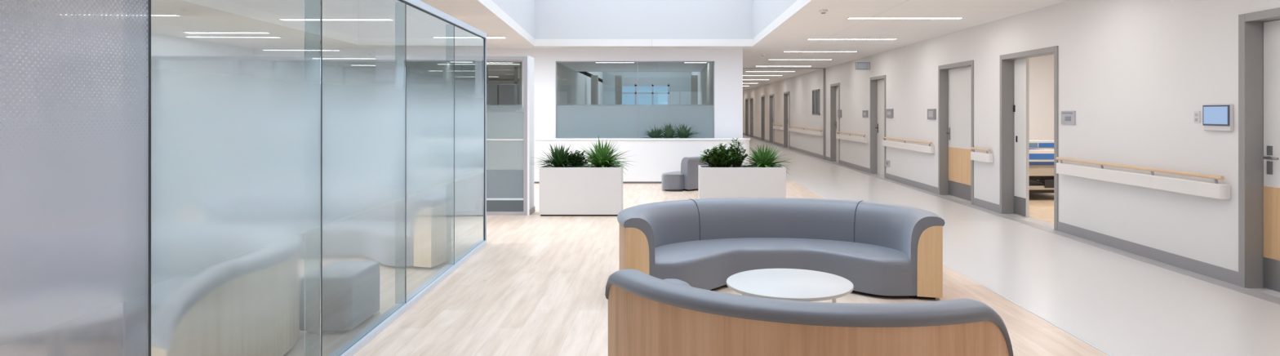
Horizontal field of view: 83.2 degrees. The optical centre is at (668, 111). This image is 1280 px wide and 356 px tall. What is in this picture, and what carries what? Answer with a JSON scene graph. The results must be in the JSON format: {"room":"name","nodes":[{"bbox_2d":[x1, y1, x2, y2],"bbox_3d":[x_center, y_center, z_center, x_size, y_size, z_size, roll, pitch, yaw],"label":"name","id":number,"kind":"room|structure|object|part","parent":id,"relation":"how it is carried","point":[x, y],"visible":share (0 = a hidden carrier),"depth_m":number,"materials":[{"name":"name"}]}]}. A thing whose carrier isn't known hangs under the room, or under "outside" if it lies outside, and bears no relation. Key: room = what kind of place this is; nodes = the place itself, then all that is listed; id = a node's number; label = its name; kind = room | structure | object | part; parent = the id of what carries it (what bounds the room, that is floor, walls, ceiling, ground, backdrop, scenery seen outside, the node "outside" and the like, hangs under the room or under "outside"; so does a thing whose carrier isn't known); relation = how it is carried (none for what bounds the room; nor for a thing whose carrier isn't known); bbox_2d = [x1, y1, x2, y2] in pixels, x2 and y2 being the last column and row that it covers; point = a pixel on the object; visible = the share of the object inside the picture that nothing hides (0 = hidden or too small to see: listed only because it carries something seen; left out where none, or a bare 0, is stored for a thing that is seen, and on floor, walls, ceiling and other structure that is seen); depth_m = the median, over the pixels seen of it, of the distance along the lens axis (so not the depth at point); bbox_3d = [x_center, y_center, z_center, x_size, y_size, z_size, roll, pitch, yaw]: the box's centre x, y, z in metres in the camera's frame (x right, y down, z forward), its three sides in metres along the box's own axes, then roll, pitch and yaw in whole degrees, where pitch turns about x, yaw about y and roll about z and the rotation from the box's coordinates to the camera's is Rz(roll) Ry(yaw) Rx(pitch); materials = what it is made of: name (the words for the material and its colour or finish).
{"room":"hospital interior","nodes":[
{"label":"hospital interior","id":0,"kind":"room"},
{"bbox_2d":[527,56,533,215],"bbox_3d":[-2.034,0.345,10.658,0.029,2.310,0.385,0,0,0],"label":"wall","id":1,"kind":"structure","parent":0,"point":[530,60],"depth_m":10.54,"materials":[{"name":"white paint"}]},
{"bbox_2d":[528,206,534,214],"bbox_3d":[-2.013,1.460,10.660,0.012,0.080,0.380,0,0,0],"label":"baseboard","id":2,"kind":"structure","parent":1,"relation":"attached to","point":[531,211],"depth_m":10.60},
{"bbox_2d":[486,48,742,137],"bbox_3d":[-3.695,0.065,15.675,10.610,2.870,0.150,0,0,0],"label":"wall","id":3,"kind":"structure","parent":0,"point":[728,63],"depth_m":15.60,"materials":[{"name":"white paint"}]},
{"bbox_2d":[555,61,714,137],"bbox_3d":[-0.720,-0.250,15.655,3.440,1.700,0.050,0,0,0],"label":"window","id":4,"kind":"structure","parent":3,"relation":"in","point":[594,99],"depth_m":15.65,"materials":[{"name":"clear glass"}]},
{"bbox_3d":[-1.554,-0.250,15.650,1.765,1.700,0.012,0,0,0],"label":"pane","id":5,"kind":"part","parent":4,"relation":"part of","materials":[{"name":"clear glass"}]},
{"bbox_3d":[0.167,-0.250,15.650,1.659,1.700,0.012,0,0,0],"label":"pane","id":6,"kind":"part","parent":4,"relation":"part of","materials":[{"name":"clear glass"}]},
{"bbox_2d":[491,0,797,39],"bbox_3d":[-0.515,-2.510,8.825,4.790,1.980,12.690,0,0,0],"label":"skylight","id":7,"kind":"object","parent":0,"point":[541,19],"depth_m":15.05,"materials":[{"name":"white glass"}]},
{"bbox_2d":[419,0,1068,90],"bbox_3d":[-2.040,-1.445,25.900,14.320,0.150,64.200,0,0,0],"label":"ceiling","id":8,"kind":"structure","parent":0,"point":[790,31],"depth_m":12.03,"materials":[{"name":"white paint"}]},
{"bbox_2d":[486,36,506,38],"bbox_3d":[-3.650,-1.364,13.200,1.324,0.012,0.174,0,0,0],"label":"recessed light","id":9,"kind":"object","parent":8,"relation":"in","point":[486,37],"visible":0.41,"depth_m":13.24,"materials":[{"name":"white plastic"}]},
{"bbox_2d":[742,79,769,79],"bbox_3d":[3.440,-1.364,30.500,1.664,0.012,0.134,0,0,0],"label":"recessed light","id":10,"kind":"object","parent":8,"relation":"in","point":[743,79],"visible":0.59,"depth_m":30.43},
{"bbox_2d":[742,75,782,75],"bbox_3d":[3.440,-1.364,27.000,1.664,0.012,0.134,0,0,0],"label":"recessed light","id":11,"kind":"object","parent":8,"relation":"in","point":[743,75],"visible":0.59,"depth_m":26.93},
{"bbox_2d":[745,71,795,71],"bbox_3d":[3.440,-1.364,24.300,1.664,0.012,0.134,0,0,0],"label":"recessed light","id":12,"kind":"object","parent":8,"relation":"in","point":[745,71],"visible":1,"depth_m":24.23,"materials":[{"name":"white plastic"}]},
{"bbox_2d":[768,58,832,60],"bbox_3d":[3.440,-1.364,18.800,1.664,0.012,0.134,0,0,0],"label":"recessed light","id":13,"kind":"object","parent":8,"relation":"in","point":[769,59],"visible":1,"depth_m":18.80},
{"bbox_2d":[782,51,857,52],"bbox_3d":[3.440,-1.364,16.300,1.664,0.012,0.134,0,0,0],"label":"recessed light","id":14,"kind":"object","parent":8,"relation":"in","point":[783,51],"visible":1,"depth_m":16.32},
{"bbox_2d":[818,9,827,13],"bbox_3d":[2.085,-1.344,9.690,0.116,0.052,0.116,0,0,0],"label":"smoke detector","id":15,"kind":"object","parent":8,"relation":"attached to","point":[822,11],"visible":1,"depth_m":9.65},
{"bbox_2d":[806,38,897,39],"bbox_3d":[3.440,-1.364,13.500,1.664,0.012,0.134,0,0,0],"label":"recessed light","id":16,"kind":"object","parent":8,"relation":"in","point":[807,38],"visible":1,"depth_m":13.48,"materials":[{"name":"white plastic"}]},
{"bbox_2d":[846,17,963,19],"bbox_3d":[3.440,-1.364,10.490,1.664,0.012,0.134,0,0,0],"label":"recessed light","id":17,"kind":"object","parent":8,"relation":"in","point":[848,18],"visible":1,"depth_m":10.48,"materials":[{"name":"white plastic"}]},
{"bbox_2d":[848,17,960,18],"bbox_3d":[3.440,-1.365,10.490,1.640,0.009,0.110,0,0,0],"label":"diffuser","id":18,"kind":"object","parent":17,"relation":"attached to","point":[849,18],"depth_m":10.48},
{"bbox_2d":[353,135,1279,355],"bbox_3d":[0.000,1.550,25.900,18.400,0.100,64.200,0,0,0],"label":"floor","id":19,"kind":"structure","parent":0,"point":[1118,304],"depth_m":6.01,"materials":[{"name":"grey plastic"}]},
{"bbox_2d":[0,0,487,355],"bbox_3d":[-1.990,0.305,4.021,0.127,2.390,8.360,0,0,-2],"label":"glass wall","id":20,"kind":"structure","parent":19,"relation":"on","point":[178,177],"depth_m":3.15,"materials":[{"name":"glass"}]},
{"bbox_3d":[-1.891,0.316,1.950,0.012,2.278,1.387,0,0,-2],"label":"glass pane","id":21,"kind":"part","parent":20,"relation":"part of","materials":[{"name":"clear glass"}]},
{"bbox_3d":[-1.936,0.316,3.353,0.012,2.278,1.392,0,0,-2],"label":"glass pane","id":22,"kind":"part","parent":20,"relation":"part of","materials":[{"name":"clear glass"}]},
{"bbox_3d":[-1.981,0.316,4.768,0.012,2.278,1.413,0,0,-2],"label":"glass pane","id":23,"kind":"part","parent":20,"relation":"part of","materials":[{"name":"clear glass"}]},
{"bbox_3d":[-1.979,1.478,4.019,0.105,0.045,8.344,0,0,-2],"label":"rail","id":24,"kind":"part","parent":20,"relation":"part of","materials":[{"name":"metal"}]},
{"bbox_3d":[-2.026,0.316,6.177,0.012,2.278,1.379,0,0,-2],"label":"glass pane","id":25,"kind":"part","parent":20,"relation":"part of","materials":[{"name":"clear glass"}]},
{"bbox_3d":[-1.957,-0.863,4.020,0.050,0.055,8.344,0,0,-2],"label":"rail","id":26,"kind":"part","parent":20,"relation":"part of","materials":[{"name":"metal"}]},
{"bbox_3d":[-2.069,0.316,7.532,0.012,2.278,1.304,0,0,-2],"label":"glass pane","id":27,"kind":"part","parent":20,"relation":"part of","materials":[{"name":"clear glass"}]},
{"bbox_3d":[-2.090,0.312,8.189,0.041,2.375,0.023,0,0,0],"label":"post","id":28,"kind":"part","parent":20,"relation":"part of","materials":[{"name":"metal"}]},
{"bbox_2d":[486,56,527,215],"bbox_3d":[-2.405,0.345,10.500,0.712,2.310,0.070,0,0,0],"label":"door","id":29,"kind":"structure","parent":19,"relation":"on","point":[506,76],"depth_m":10.49,"materials":[{"name":"glass"}]},
{"bbox_3d":[-2.408,0.630,10.500,0.607,0.430,0.012,0,0,0],"label":"pane","id":30,"kind":"part","parent":29,"relation":"part of","materials":[{"name":"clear glass"}]},
{"bbox_3d":[-2.408,-0.180,10.500,0.607,1.150,0.012,0,0,0],"label":"pane","id":31,"kind":"part","parent":29,"relation":"part of","materials":[{"name":"clear glass"}]},
{"bbox_3d":[-2.408,1.367,10.500,0.607,0.165,0.024,0,0,0],"label":"infill panel","id":32,"kind":"part","parent":29,"relation":"part of","materials":[{"name":"glass"}]},
{"bbox_3d":[-2.408,1.050,10.500,0.607,0.410,0.024,0,0,0],"label":"infill panel","id":33,"kind":"part","parent":29,"relation":"part of","materials":[{"name":"grey glass"}]},
{"bbox_2d":[538,164,622,216],"bbox_3d":[-1.268,1.150,10.590,1.179,0.700,0.460,0,0,0],"label":"planter","id":34,"kind":"object","parent":19,"relation":"on","point":[584,191],"visible":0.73,"depth_m":10.36,"materials":[{"name":"white painted planter box"},{"name":"dark soil"}]},
{"bbox_2d":[529,142,584,174],"bbox_3d":[-1.582,0.684,10.572,1.030,0.477,0.537,0,0,3],"label":"spiky plant","id":35,"kind":"object","parent":34,"relation":"in","point":[557,159],"visible":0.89,"depth_m":10.54,"materials":[{"name":"green plant"}]},
{"bbox_2d":[563,150,588,167],"bbox_3d":[-1.369,0.711,10.640,0.445,0.301,0.340,0,0,0],"label":"bushy plant","id":36,"kind":"object","parent":34,"relation":"in","point":[580,161],"visible":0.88,"depth_m":10.59,"materials":[{"name":"green plant"}]},
{"bbox_2d":[567,137,637,169],"bbox_3d":[-0.973,0.638,10.569,1.060,0.610,0.613,0,0,18],"label":"spiky plant","id":37,"kind":"object","parent":34,"relation":"in","point":[602,158],"visible":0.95,"depth_m":10.53,"materials":[{"name":"green plant"}]},
{"bbox_2d":[533,137,750,182],"bbox_3d":[-3.040,1.030,15.220,9.560,0.940,0.280,0,0,0],"label":"reception desk","id":38,"kind":"object","parent":19,"relation":"on","point":[655,157],"depth_m":15.10,"materials":[{"name":"white paint"}]},
{"bbox_2d":[533,137,750,140],"bbox_3d":[-3.040,0.578,15.220,9.560,0.035,0.280,0,0,0],"label":"countertop","id":39,"kind":"structure","parent":38,"relation":"on","point":[535,139],"depth_m":15.08,"materials":[{"name":"white paint"}]},
{"bbox_2d":[661,154,708,191],"bbox_3d":[0.389,1.180,14.116,1.038,0.640,1.068,0,0,0],"label":"curved sofa","id":40,"kind":"object","parent":19,"relation":"on","point":[686,180],"visible":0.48,"depth_m":13.66,"materials":[{"name":"grey fabric"}]},
{"bbox_3d":[0.317,1.327,14.150,0.589,0.285,1.268,0,0,39],"label":"seat","id":41,"kind":"part","parent":40,"relation":"part of","materials":[{"name":"grey fabric"}]},
{"bbox_3d":[0.616,1.163,14.133,0.382,0.605,1.178,0,0,27],"label":"backrest","id":42,"kind":"part","parent":40,"relation":"part of","materials":[{"name":"grey fabric"}]},
{"bbox_2d":[697,164,786,199],"bbox_3d":[1.072,1.150,10.590,1.243,0.700,0.460,0,0,0],"label":"planter","id":43,"kind":"object","parent":19,"relation":"on","point":[713,182],"visible":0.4,"depth_m":10.36,"materials":[{"name":"white plastic"}]},
{"bbox_2d":[695,142,745,167],"bbox_3d":[0.762,0.658,10.568,0.756,0.408,0.493,0,0,13],"label":"bushy plant","id":44,"kind":"object","parent":43,"relation":"on","point":[721,157],"visible":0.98,"depth_m":10.51,"materials":[{"name":"green plant"}]},
{"bbox_2d":[726,137,751,167],"bbox_3d":[1.027,0.622,10.632,0.425,0.478,0.256,0,0,3],"label":"bushy plant","id":45,"kind":"object","parent":43,"relation":"on","point":[737,164],"visible":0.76,"depth_m":10.61,"materials":[{"name":"green plant"}]},
{"bbox_2d":[740,143,791,172],"bbox_3d":[1.396,0.696,10.587,0.972,0.499,0.536,0,0,-5],"label":"spiky plant","id":46,"kind":"object","parent":43,"relation":"in","point":[762,159],"visible":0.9,"depth_m":10.53,"materials":[{"name":"green plant"}]},
{"bbox_2d":[617,197,945,298],"bbox_3d":[0.905,1.162,6.325,2.666,0.675,1.445,0,0,0],"label":"curved sofa","id":47,"kind":"object","parent":19,"relation":"on","point":[885,250],"visible":0.9,"depth_m":6.25,"materials":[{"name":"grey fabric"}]},
{"bbox_3d":[-0.242,1.186,5.644,0.190,0.568,0.018,0,0,-20],"label":"panel","id":48,"kind":"part","parent":47,"relation":"part of","materials":[{"name":"brown wood"}]},
{"bbox_3d":[0.905,1.327,6.287,2.342,0.285,1.197,0,0,0],"label":"seat","id":49,"kind":"part","parent":47,"relation":"part of","materials":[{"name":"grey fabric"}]},
{"bbox_3d":[2.078,1.186,5.725,0.190,0.568,0.018,0,0,16],"label":"panel","id":50,"kind":"part","parent":47,"relation":"part of","materials":[{"name":"brown wood"}]},
{"bbox_2d":[726,268,853,302],"bbox_3d":[0.809,1.319,4.830,0.840,0.362,0.840,0,0,0],"label":"coffee table","id":51,"kind":"object","parent":19,"relation":"on","point":[792,284],"visible":0.69,"depth_m":4.73,"materials":[{"name":"white laminate"}]},
{"bbox_2d":[604,268,1013,355],"bbox_3d":[0.586,1.170,3.507,2.002,0.660,0.818,0,0,20],"label":"curved sofa","id":52,"kind":"object","parent":19,"relation":"on","point":[648,315],"visible":1,"depth_m":3.16,"materials":[{"name":"grey fabric"}]},
{"bbox_3d":[-0.236,1.241,3.930,0.190,0.458,0.018,0,0,-22],"label":"panel","id":53,"kind":"part","parent":52,"relation":"part of","materials":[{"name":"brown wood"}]},
{"bbox_2d":[662,278,691,286],"bbox_3d":[0.026,1.038,3.830,0.200,0.290,0.318,0,0,-35],"label":"cushion","id":54,"kind":"object","parent":52,"relation":"on","point":[673,280],"depth_m":3.81,"materials":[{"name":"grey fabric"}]},
{"bbox_2d":[794,181,1111,355],"bbox_3d":[2.720,1.499,4.800,0.012,0.002,21.600,0,0,0],"label":"threshold","id":55,"kind":"object","parent":19,"relation":"on","point":[794,181],"visible":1,"depth_m":5.41,"materials":[{"name":"metal"}]},
{"bbox_2d":[742,134,1279,305],"bbox_3d":[4.835,1.498,26.000,0.170,0.004,64.000,0,0,0],"label":"floor edge","id":56,"kind":"structure","parent":19,"relation":"on","point":[1248,291],"depth_m":7.98,"materials":[{"name":"grey plastic"}]},
{"bbox_2d":[1029,140,1053,192],"bbox_3d":[6.485,0.985,13.122,1.090,1.030,2.056,0,0,0],"label":"hospital bed","id":57,"kind":"object","parent":19,"relation":"on","point":[1041,161],"visible":0.13,"depth_m":12.12,"materials":[{"name":"beige plastic"}]},
{"bbox_3d":[6.500,0.790,13.120,1.000,0.180,1.920,0,0,0],"label":"mattress","id":58,"kind":"part","parent":57,"relation":"part of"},
{"bbox_3d":[6.500,0.557,12.470,1.060,0.135,0.040,0,0,0],"label":"rail","id":59,"kind":"part","parent":57,"relation":"part of","materials":[{"name":"plastic"}]},
{"bbox_3d":[6.500,0.770,12.125,1.060,0.260,0.050,0,0,0],"label":"footboard","id":60,"kind":"part","parent":57,"relation":"part of","materials":[{"name":"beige plastic"}]},
{"bbox_3d":[6.500,0.750,12.097,0.940,0.100,0.006,0,0,0],"label":"inset panel","id":61,"kind":"part","parent":57,"relation":"part of","materials":[{"name":"blue plastic"}]},
{"bbox_3d":[6.520,0.990,13.100,0.980,0.180,1.960,0,0,0],"label":"deck panel","id":62,"kind":"part","parent":57,"relation":"part of","materials":[{"name":"beige wood"}]},
{"bbox_3d":[0.011,1.047,15.475,1.100,0.905,0.190,0,0,0],"label":"planter","id":63,"kind":"object","parent":19,"relation":"on","visible":0},
{"bbox_2d":[640,124,666,137],"bbox_3d":[-0.267,0.455,15.457,0.793,0.404,0.199,0,0,0],"label":"spiky plant","id":64,"kind":"object","parent":63,"relation":"in","point":[652,135],"visible":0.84,"depth_m":15.44,"materials":[{"name":"green plant"}]},
{"bbox_2d":[655,122,682,137],"bbox_3d":[0.046,0.436,15.452,0.848,0.472,0.177,0,0,0],"label":"spiky plant","id":65,"kind":"object","parent":63,"relation":"in","point":[669,131],"visible":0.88,"depth_m":15.44,"materials":[{"name":"green plant"}]},
{"bbox_2d":[674,123,700,137],"bbox_3d":[0.349,0.454,15.461,0.828,0.497,0.191,0,0,0],"label":"spiky plant","id":66,"kind":"object","parent":63,"relation":"in","point":[685,133],"visible":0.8,"depth_m":15.45,"materials":[{"name":"green plant"}]},
{"bbox_2d":[742,0,1279,271],"bbox_3d":[5.020,0.065,25.900,0.200,2.870,64.200,0,0,0],"label":"wall","id":67,"kind":"structure","parent":0,"point":[1135,75],"depth_m":8.13,"materials":[{"name":"white paint"}]},
{"bbox_2d":[745,97,748,135],"bbox_3d":[5.011,0.333,45.094,0.218,2.335,1.567,0,0,0],"label":"door","id":68,"kind":"structure","parent":67,"relation":"in","point":[746,100],"depth_m":45.81,"materials":[{"name":"white laminate"}]},
{"bbox_2d":[750,97,753,137],"bbox_3d":[5.011,0.333,42.478,0.218,2.335,1.517,0,0,0],"label":"door","id":69,"kind":"structure","parent":67,"relation":"in","point":[751,99],"depth_m":43.17,"materials":[{"name":"white laminate"}]},
{"bbox_2d":[760,95,764,140],"bbox_3d":[5.011,0.333,37.411,0.218,2.335,1.275,0,0,0],"label":"door","id":70,"kind":"structure","parent":67,"relation":"in","point":[762,98],"depth_m":37.98,"materials":[{"name":"white laminate"}]},
{"bbox_2d":[768,93,773,142],"bbox_3d":[5.011,0.333,34.232,0.218,2.335,1.478,0,0,0],"label":"door","id":71,"kind":"structure","parent":67,"relation":"in","point":[771,96],"depth_m":34.90,"materials":[{"name":"white laminate"}]},
{"bbox_2d":[773,124,782,129],"bbox_3d":[4.878,0.666,32.032,0.085,0.208,2.298,0,0,0],"label":"handrail","id":72,"kind":"object","parent":67,"relation":"attached to","point":[777,126],"visible":1,"depth_m":31.89,"materials":[{"name":"white plastic"}]},
{"bbox_2d":[742,67,825,159],"bbox_3d":[3.265,0.065,22.600,3.310,2.870,0.120,0,0,0],"label":"frame","id":73,"kind":"object","parent":67,"relation":"attached to","point":[823,68],"visible":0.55,"depth_m":22.55,"materials":[{"name":"grey metal"}]},
{"bbox_3d":[4.895,0.065,22.600,0.050,2.870,0.120,0,0,0],"label":"post","id":74,"kind":"part","parent":73,"relation":"part of","materials":[{"name":"grey metal"}]},
{"bbox_2d":[783,91,790,147],"bbox_3d":[5.011,0.333,29.898,0.218,2.335,1.440,0,0,0],"label":"door","id":75,"kind":"structure","parent":67,"relation":"in","point":[786,95],"depth_m":30.55,"materials":[{"name":"white laminate"}]},
{"bbox_2d":[789,125,822,136],"bbox_3d":[4.878,0.666,25.874,0.085,0.208,6.017,0,0,0],"label":"handrail","id":76,"kind":"object","parent":67,"relation":"attached to","point":[795,130],"visible":0.98,"depth_m":25.13,"materials":[{"name":"white plastic"}]},
{"bbox_3d":[4.858,0.580,25.874,0.035,0.035,5.977,0,0,0],"label":"rail","id":77,"kind":"part","parent":76,"relation":"part of","materials":[{"name":"brown wood"}]},
{"bbox_2d":[812,88,819,115],"bbox_3d":[4.905,-0.320,23.953,0.030,0.840,1.125,0,0,0],"label":"panel","id":78,"kind":"object","parent":67,"relation":"attached to","point":[815,93],"visible":1,"depth_m":23.90,"materials":[{"name":"metal"}]},
{"bbox_3d":[4.914,-0.320,23.953,0.012,0.760,1.005,0,0,0],"label":"pane","id":79,"kind":"part","parent":78,"relation":"part of","materials":[{"name":"glass"}]},
{"bbox_2d":[830,82,839,164],"bbox_3d":[5.011,0.333,21.247,0.218,2.335,1.138,0,0,0],"label":"door","id":80,"kind":"structure","parent":67,"relation":"in","point":[834,88],"depth_m":21.75,"materials":[{"name":"white laminate"}]},
{"bbox_2d":[837,110,841,117],"bbox_3d":[4.902,0.050,20.590,0.044,0.213,0.297,0,0,0],"label":"control plate","id":81,"kind":"object","parent":67,"relation":"attached to","point":[839,112],"visible":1,"depth_m":20.53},
{"bbox_2d":[835,131,867,142],"bbox_3d":[4.878,0.666,19.295,0.085,0.208,3.008,0,0,0],"label":"handrail","id":82,"kind":"object","parent":67,"relation":"attached to","point":[857,139],"visible":1,"depth_m":18.98,"materials":[{"name":"white plastic"}]},
{"bbox_3d":[4.858,0.580,19.295,0.035,0.035,2.968,0,0,0],"label":"rail","id":83,"kind":"part","parent":82,"relation":"part of","materials":[{"name":"brown wood"}]},
{"bbox_2d":[855,62,870,69],"bbox_3d":[4.747,-1.123,17.598,0.345,0.185,0.064,0,0,0],"label":"sign","id":84,"kind":"object","parent":67,"relation":"attached to","point":[859,65],"visible":1,"depth_m":17.57,"materials":[{"name":"grey plastic"}]},
{"bbox_3d":[4.735,-1.123,17.568,0.230,0.125,0.004,0,0,0],"label":"panel","id":85,"kind":"part","parent":84,"relation":"part of","materials":[{"name":"white plastic"}]},
{"bbox_2d":[862,110,867,117],"bbox_3d":[4.905,0.050,17.950,0.038,0.173,0.406,0,0,0],"label":"control plate","id":86,"kind":"object","parent":67,"relation":"attached to","point":[864,112],"visible":1,"depth_m":17.88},
{"bbox_2d":[870,75,885,177],"bbox_3d":[5.011,0.333,16.908,0.218,2.335,1.241,0,0,0],"label":"door","id":87,"kind":"structure","parent":67,"relation":"in","point":[877,84],"depth_m":17.39,"materials":[{"name":"white laminate"}]},
{"bbox_2d":[884,160,889,167],"bbox_3d":[4.910,1.147,16.107,0.028,0.145,0.300,0,0,0],"label":"wall socket","id":88,"kind":"object","parent":67,"relation":"attached to","point":[886,162],"visible":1,"depth_m":16.08,"materials":[{"name":"white plastic"}]},
{"bbox_2d":[886,108,893,117],"bbox_3d":[4.905,0.033,15.963,0.038,0.198,0.428,0,0,0],"label":"control plate","id":89,"kind":"object","parent":67,"relation":"attached to","point":[889,111],"visible":1,"depth_m":15.90,"materials":[{"name":"grey plastic"}]},
{"bbox_2d":[882,137,934,153],"bbox_3d":[4.878,0.666,14.817,0.085,0.208,3.015,0,0,0],"label":"handrail","id":90,"kind":"object","parent":67,"relation":"attached to","point":[908,146],"visible":1,"depth_m":14.43,"materials":[{"name":"white plastic"}]},
{"bbox_3d":[4.858,0.580,14.817,0.035,0.035,2.975,0,0,0],"label":"rail","id":91,"kind":"part","parent":90,"relation":"part of","materials":[{"name":"brown wood"}]},
{"bbox_2d":[927,108,936,119],"bbox_3d":[4.905,0.042,13.425,0.038,0.194,0.379,0,0,0],"label":"control plate","id":92,"kind":"object","parent":67,"relation":"attached to","point":[931,113],"visible":1,"depth_m":13.36,"materials":[{"name":"grey plastic"}]},
{"bbox_2d":[937,60,973,204],"bbox_3d":[5.011,0.333,12.345,0.218,2.335,1.490,0,0,0],"label":"door","id":93,"kind":"structure","parent":67,"relation":"in","point":[956,80],"depth_m":12.66,"materials":[{"name":"white laminate"}]},
{"bbox_3d":[5.059,0.930,12.345,0.003,0.600,1.340,0,0,0],"label":"wood panel","id":94,"kind":"part","parent":93,"relation":"part of","materials":[{"name":"brown wood"}]},
{"bbox_3d":[5.058,1.361,12.345,0.004,0.258,1.340,0,0,0],"label":"kick plate","id":95,"kind":"part","parent":93,"relation":"part of","materials":[{"name":"metal"}]},
{"bbox_2d":[970,146,993,162],"bbox_3d":[4.878,0.666,11.227,0.085,0.208,0.671,0,0,0],"label":"handrail","id":96,"kind":"object","parent":67,"relation":"attached to","point":[975,156],"visible":1,"depth_m":11.12,"materials":[{"name":"white plastic"}]},
{"bbox_3d":[4.858,0.580,11.227,0.035,0.035,0.631,0,0,0],"label":"rail","id":97,"kind":"part","parent":96,"relation":"part of","materials":[{"name":"brown wood"}]},
{"bbox_2d":[742,133,1238,285],"bbox_3d":[4.914,1.440,26.000,0.012,0.120,64.000,0,0,0],"label":"baseboard","id":98,"kind":"structure","parent":67,"relation":"attached to","point":[1213,271],"depth_m":7.85,"materials":[{"name":"grey plastic"}]},
{"bbox_2d":[1000,45,1058,230],"bbox_3d":[5.013,0.333,9.876,0.223,2.335,1.576,0,0,0],"label":"door","id":99,"kind":"structure","parent":67,"relation":"in","point":[1014,73],"depth_m":10.46,"materials":[{"name":"white laminate"}]},
{"bbox_3d":[5.076,1.357,10.408,0.008,0.255,0.338,0,0,0],"label":"kick plate","id":100,"kind":"part","parent":99,"relation":"part of","materials":[{"name":"metal"}]},
{"bbox_2d":[1061,111,1075,124],"bbox_3d":[4.909,0.070,8.848,0.030,0.165,0.296,0,0,0],"label":"control plate","id":101,"kind":"object","parent":67,"relation":"attached to","point":[1067,117],"visible":1,"depth_m":8.81,"materials":[{"name":"white plastic"}]},
{"bbox_2d":[1056,156,1230,199],"bbox_3d":[4.878,0.666,7.658,0.085,0.208,2.722,0,0,0],"label":"handrail","id":102,"kind":"object","parent":67,"relation":"attached to","point":[1216,190],"visible":1,"depth_m":7.24,"materials":[{"name":"white plastic"}]},
{"bbox_3d":[4.858,0.580,7.658,0.035,0.035,2.682,0,0,0],"label":"rail","id":103,"kind":"part","parent":102,"relation":"part of","materials":[{"name":"brown wood"}]},
{"bbox_2d":[1194,111,1200,122],"bbox_3d":[4.913,0.046,6.696,0.021,0.111,0.069,0,0,0],"label":"light switch","id":104,"kind":"object","parent":67,"relation":"attached to","point":[1197,113],"visible":1,"depth_m":6.68,"materials":[{"name":"white plastic"}]},
{"bbox_2d":[1202,103,1233,131],"bbox_3d":[4.899,0.050,6.428,0.042,0.240,0.319,0,0,0],"label":"wall screen","id":105,"kind":"object","parent":67,"relation":"attached to","point":[1215,117],"visible":1,"depth_m":6.39,"materials":[{"name":"blue glass"}]},
{"bbox_2d":[1238,8,1279,292],"bbox_3d":[5.011,0.333,5.423,0.218,2.335,1.550,0,0,0],"label":"door","id":106,"kind":"structure","parent":67,"relation":"in","point":[1259,32],"depth_m":6.13,"materials":[{"name":"white laminate"}]},
{"bbox_3d":[5.056,0.470,6.058,0.008,0.110,0.056,0,0,0],"label":"lock plate","id":107,"kind":"part","parent":106,"relation":"part of","materials":[{"name":"metal"}]},
{"bbox_3d":[5.024,0.385,5.989,0.073,0.021,0.161,0,0,0],"label":"handle","id":108,"kind":"part","parent":106,"relation":"part of","materials":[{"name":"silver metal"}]},
{"bbox_3d":[5.058,1.361,5.423,0.004,0.258,1.400,0,0,0],"label":"kick plate","id":109,"kind":"part","parent":106,"relation":"part of","materials":[{"name":"metal"}]},
{"bbox_3d":[5.059,0.930,5.423,0.003,0.600,1.400,0,0,0],"label":"wood panel","id":110,"kind":"part","parent":106,"relation":"part of","materials":[{"name":"brown wood"}]},
{"bbox_2d":[1016,53,1053,150],"bbox_3d":[7.210,0.065,12.000,4.180,2.870,7.400,0,0,0],"label":"wall","id":111,"kind":"structure","parent":0,"point":[1041,68],"depth_m":15.60,"materials":[{"name":"white paint"}]}
]}

